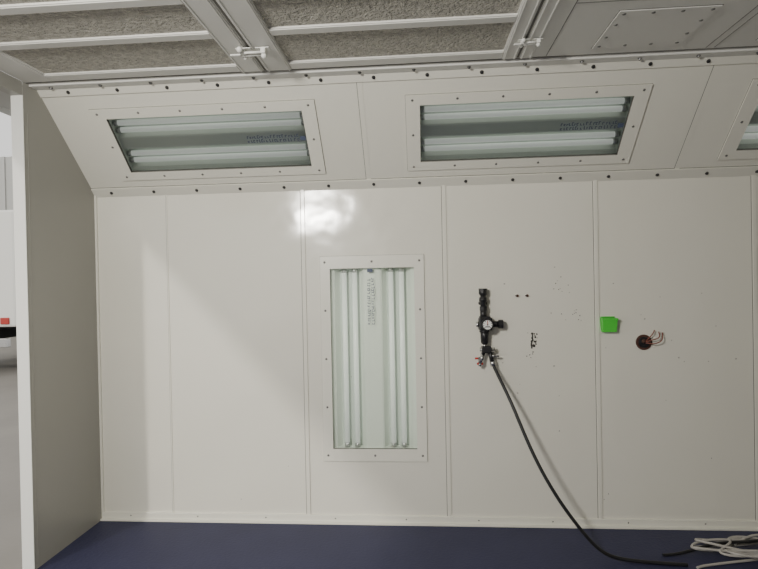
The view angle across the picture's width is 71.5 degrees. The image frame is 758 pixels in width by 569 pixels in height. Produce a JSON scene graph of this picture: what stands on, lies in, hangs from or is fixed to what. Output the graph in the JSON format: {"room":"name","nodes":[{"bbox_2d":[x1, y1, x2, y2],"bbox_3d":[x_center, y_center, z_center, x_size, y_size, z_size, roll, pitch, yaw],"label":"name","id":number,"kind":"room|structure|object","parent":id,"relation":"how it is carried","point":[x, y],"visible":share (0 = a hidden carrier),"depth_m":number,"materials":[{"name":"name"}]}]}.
{"room":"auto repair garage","nodes":[
{"label":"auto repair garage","id":0,"kind":"room"},
{"bbox_2d":[0,156,12,209],"bbox_3d":[-7.865,-1.439,17.695,13.700,6.020,0.270,-1,0,4],"label":"wall","id":1,"kind":"structure","parent":0,"point":[6,174],"depth_m":17.97,"materials":[{"name":"grey"}]},
{"bbox_2d":[11,81,101,568],"bbox_3d":[-1.900,0.227,3.152,0.068,2.645,0.624,-1,0,4],"label":"wall","id":2,"kind":"structure","parent":0,"point":[53,199],"depth_m":3.03,"materials":[{"name":"white metal"}]},
{"bbox_2d":[0,91,10,115],"bbox_3d":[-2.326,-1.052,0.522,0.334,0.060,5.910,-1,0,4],"label":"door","id":3,"kind":"structure","parent":2,"relation":"in","point":[5,99],"depth_m":3.14,"materials":[{"name":"grey metal"}]},
{"bbox_2d":[0,71,21,95],"bbox_3d":[-2.150,-1.030,0.198,0.065,0.075,5.290,-1,0,4],"label":"header","id":4,"kind":"object","parent":2,"relation":"attached to","point":[10,85],"depth_m":2.76,"materials":[{"name":"white metal"}]},
{"bbox_2d":[0,336,757,568],"bbox_3d":[-5.463,1.662,2.936,20.600,0.080,29.000,-1,0,4],"label":"floor","id":5,"kind":"structure","parent":0,"point":[108,544],"depth_m":3.06,"materials":[{"name":"blue paint"}]},
{"bbox_2d":[0,210,16,347],"bbox_3d":[-7.381,0.129,12.428,2.200,2.950,6.190,-1,0,4],"label":"box truck","id":6,"kind":"object","parent":5,"relation":"on","point":[7,254],"visible":0.22,"depth_m":9.43,"materials":[{"name":"white paint"}]},
{"bbox_2d":[662,539,757,556],"bbox_3d":[2.301,1.431,2.869,1.502,0.077,0.086,-1,0,3],"label":"cable","id":7,"kind":"object","parent":5,"relation":"on","point":[752,540],"visible":0.91,"depth_m":2.88,"materials":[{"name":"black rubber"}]},
{"bbox_2d":[690,534,757,568],"bbox_3d":[2.068,1.436,2.854,0.823,0.076,0.238,-1,0,1],"label":"cable","id":8,"kind":"object","parent":5,"relation":"on","point":[734,552],"visible":0.94,"depth_m":2.84,"materials":[{"name":"grey plastic"}]},
{"bbox_2d":[0,0,757,84],"bbox_3d":[1.228,-1.162,-0.004,6.706,0.060,5.400,-1,0,4],"label":"ceiling","id":9,"kind":"structure","parent":0,"point":[586,22],"depth_m":2.37,"materials":[{"name":"silver metal"}]},
{"bbox_2d":[230,46,270,59],"bbox_3d":[-0.605,-1.081,2.473,0.190,0.048,0.108,-1,0,4],"label":"draw latch","id":10,"kind":"object","parent":9,"relation":"attached to","point":[245,52],"visible":1,"depth_m":2.46,"materials":[{"name":"white paint"}]},
{"bbox_2d":[0,0,560,81],"bbox_3d":[-0.764,-1.090,0.100,2.674,0.010,5.305,-1,0,4],"label":"frame","id":11,"kind":"object","parent":9,"relation":"attached to","point":[242,13],"depth_m":2.36,"materials":[{"name":"white metal"}]},
{"bbox_2d":[0,0,521,72],"bbox_3d":[-0.764,-1.108,0.085,2.365,0.012,5.175,-1,0,4],"label":"filter","id":12,"kind":"object","parent":11,"relation":"in","point":[275,13],"depth_m":2.35,"materials":[{"name":"grey fabric"}]},
{"bbox_2d":[514,38,542,47],"bbox_3d":[0.690,-1.114,2.435,0.132,0.034,0.075,-1,0,4],"label":"draw latch","id":13,"kind":"object","parent":9,"relation":"attached to","point":[536,41],"visible":1,"depth_m":2.42,"materials":[{"name":"white paint"}]},
{"bbox_2d":[591,4,723,48],"bbox_3d":[1.226,-1.147,2.364,0.416,0.011,0.366,-1,0,4],"label":"ceiling access panel","id":14,"kind":"object","parent":9,"relation":"attached to","point":[666,25],"depth_m":2.34,"materials":[{"name":"white metal"}]},
{"bbox_2d":[42,63,757,188],"bbox_3d":[1.457,-0.902,2.943,6.706,0.514,0.514,-1,0,4],"label":"wall","id":15,"kind":"structure","parent":0,"point":[690,112],"depth_m":2.97,"materials":[{"name":"white metal"}]},
{"bbox_2d":[88,99,325,180],"bbox_3d":[-0.993,-0.866,3.158,1.309,0.392,0.392,-1,0,4],"label":"recessed light fixture","id":16,"kind":"object","parent":15,"relation":"in","point":[261,138],"visible":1,"depth_m":3.16,"materials":[{"name":"white paint"}]},
{"bbox_2d":[108,111,310,170],"bbox_3d":[-0.992,-0.888,3.181,1.155,0.120,0.370,-1,-45,4],"label":"fluorescent light","id":17,"kind":"object","parent":16,"relation":"on","point":[190,140],"depth_m":3.17,"materials":[{"name":"white glass"}]},
{"bbox_2d":[26,46,757,90],"bbox_3d":[1.429,-1.147,2.645,6.706,0.021,0.088,-1,0,4],"label":"trim","id":18,"kind":"structure","parent":15,"relation":"attached to","point":[749,51],"depth_m":2.74,"materials":[{"name":"silver metal"}]},
{"bbox_2d":[37,55,757,197],"bbox_3d":[1.457,-0.893,2.950,6.706,0.529,0.537,-1,0,4],"label":"trim","id":19,"kind":"structure","parent":15,"relation":"attached to","point":[725,171],"depth_m":3.14,"materials":[{"name":"white paint"}]},
{"bbox_2d":[66,59,757,194],"bbox_3d":[1.532,-0.893,2.931,6.625,0.499,0.497,-1,0,4],"label":"bolts","id":20,"kind":"object","parent":15,"relation":"attached to","point":[708,60],"visible":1,"depth_m":2.91,"materials":[{"name":"grey metal"}]},
{"bbox_2d":[405,83,652,170],"bbox_3d":[0.811,-0.900,3.022,1.309,0.392,0.392,-1,0,4],"label":"recessed light fixture","id":21,"kind":"object","parent":15,"relation":"in","point":[587,125],"visible":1,"depth_m":3.02,"materials":[{"name":"white paint"}]},
{"bbox_2d":[420,96,632,159],"bbox_3d":[0.812,-0.923,3.044,1.155,0.120,0.370,-1,-45,4],"label":"fluorescent light","id":22,"kind":"object","parent":21,"relation":"on","point":[524,127],"depth_m":3.03,"materials":[{"name":"white glass"}]},
{"bbox_2d":[717,79,757,159],"bbox_3d":[2.616,-0.934,2.885,1.309,0.392,0.392,-1,0,4],"label":"recessed light fixture","id":23,"kind":"object","parent":15,"relation":"in","point":[741,142],"visible":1,"depth_m":2.98,"materials":[{"name":"white paint"}]},
{"bbox_2d":[737,105,757,148],"bbox_3d":[2.617,-0.957,2.907,1.155,0.120,0.370,-1,-45,4],"label":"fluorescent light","id":24,"kind":"object","parent":23,"relation":"on","point":[747,138],"depth_m":2.99,"materials":[{"name":"white glass"}]},
{"bbox_2d":[94,175,757,520],"bbox_3d":[1.502,0.418,3.205,6.706,2.130,0.014,-1,0,4],"label":"wall","id":25,"kind":"structure","parent":0,"point":[209,305],"depth_m":3.28,"materials":[{"name":"white metal"}]},
{"bbox_2d":[320,254,427,461],"bbox_3d":[-0.031,0.466,3.380,0.660,1.304,0.134,-1,0,4],"label":"recessed light fixture","id":26,"kind":"object","parent":25,"relation":"in","point":[373,339],"visible":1,"depth_m":3.36,"materials":[{"name":"white paint"}]},
{"bbox_2d":[100,511,757,530],"bbox_3d":[1.521,1.456,3.203,6.706,0.052,0.030,-1,0,4],"label":"baseboard","id":27,"kind":"structure","parent":25,"relation":"attached to","point":[390,520],"depth_m":3.29,"materials":[{"name":"white paint"}]},
{"bbox_2d":[475,288,503,366],"bbox_3d":[0.670,0.262,3.216,0.174,0.478,0.111,-1,0,4],"label":"air pressure regulator","id":28,"kind":"object","parent":25,"relation":"attached to","point":[485,323],"visible":1,"depth_m":3.21,"materials":[{"name":"black plastic"}]},
{"bbox_2d":[479,330,489,346],"bbox_3d":[0.647,0.329,3.229,0.062,0.110,0.062,-1,0,4],"label":"bowl","id":29,"kind":"object","parent":28,"relation":"on","point":[484,334],"depth_m":3.21,"materials":[{"name":"black plastic"}]},
{"bbox_2d":[493,366,687,566],"bbox_3d":[1.120,0.985,2.926,1.029,1.015,0.183,-1,1,27],"label":"air hose","id":30,"kind":"object","parent":28,"relation":"attached to","point":[681,564],"visible":1,"depth_m":2.88,"materials":[{"name":"black rubber"}]},
{"bbox_2d":[600,316,617,331],"bbox_3d":[1.393,0.241,3.189,0.094,0.092,0.054,-1,0,4],"label":"holder","id":31,"kind":"object","parent":25,"relation":"attached to","point":[607,323],"visible":1,"depth_m":3.17,"materials":[{"name":"green plastic"}]},
{"bbox_2d":[502,267,736,493],"bbox_3d":[0.623,0.629,3.277,3.066,1.460,0.001,-1,0,4],"label":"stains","id":32,"kind":"structure","parent":25,"relation":"attached to","point":[532,341],"depth_m":3.25,"materials":[{"name":"grey"}]},
{"bbox_2d":[636,330,662,349],"bbox_3d":[1.633,0.336,3.182,0.151,0.124,0.044,-1,0,20],"label":"outlet","id":33,"kind":"object","parent":25,"relation":"attached to","point":[643,342],"visible":1,"depth_m":3.19,"materials":[{"name":"brown plastic"}]},
{"bbox_2d":[546,0,757,55],"bbox_3d":[2.602,-1.157,-0.157,3.945,0.002,5.300,-1,0,4],"label":"trim","id":34,"kind":"structure","parent":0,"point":[577,0],"depth_m":2.30,"materials":[{"name":"grey metal"}]}
]}

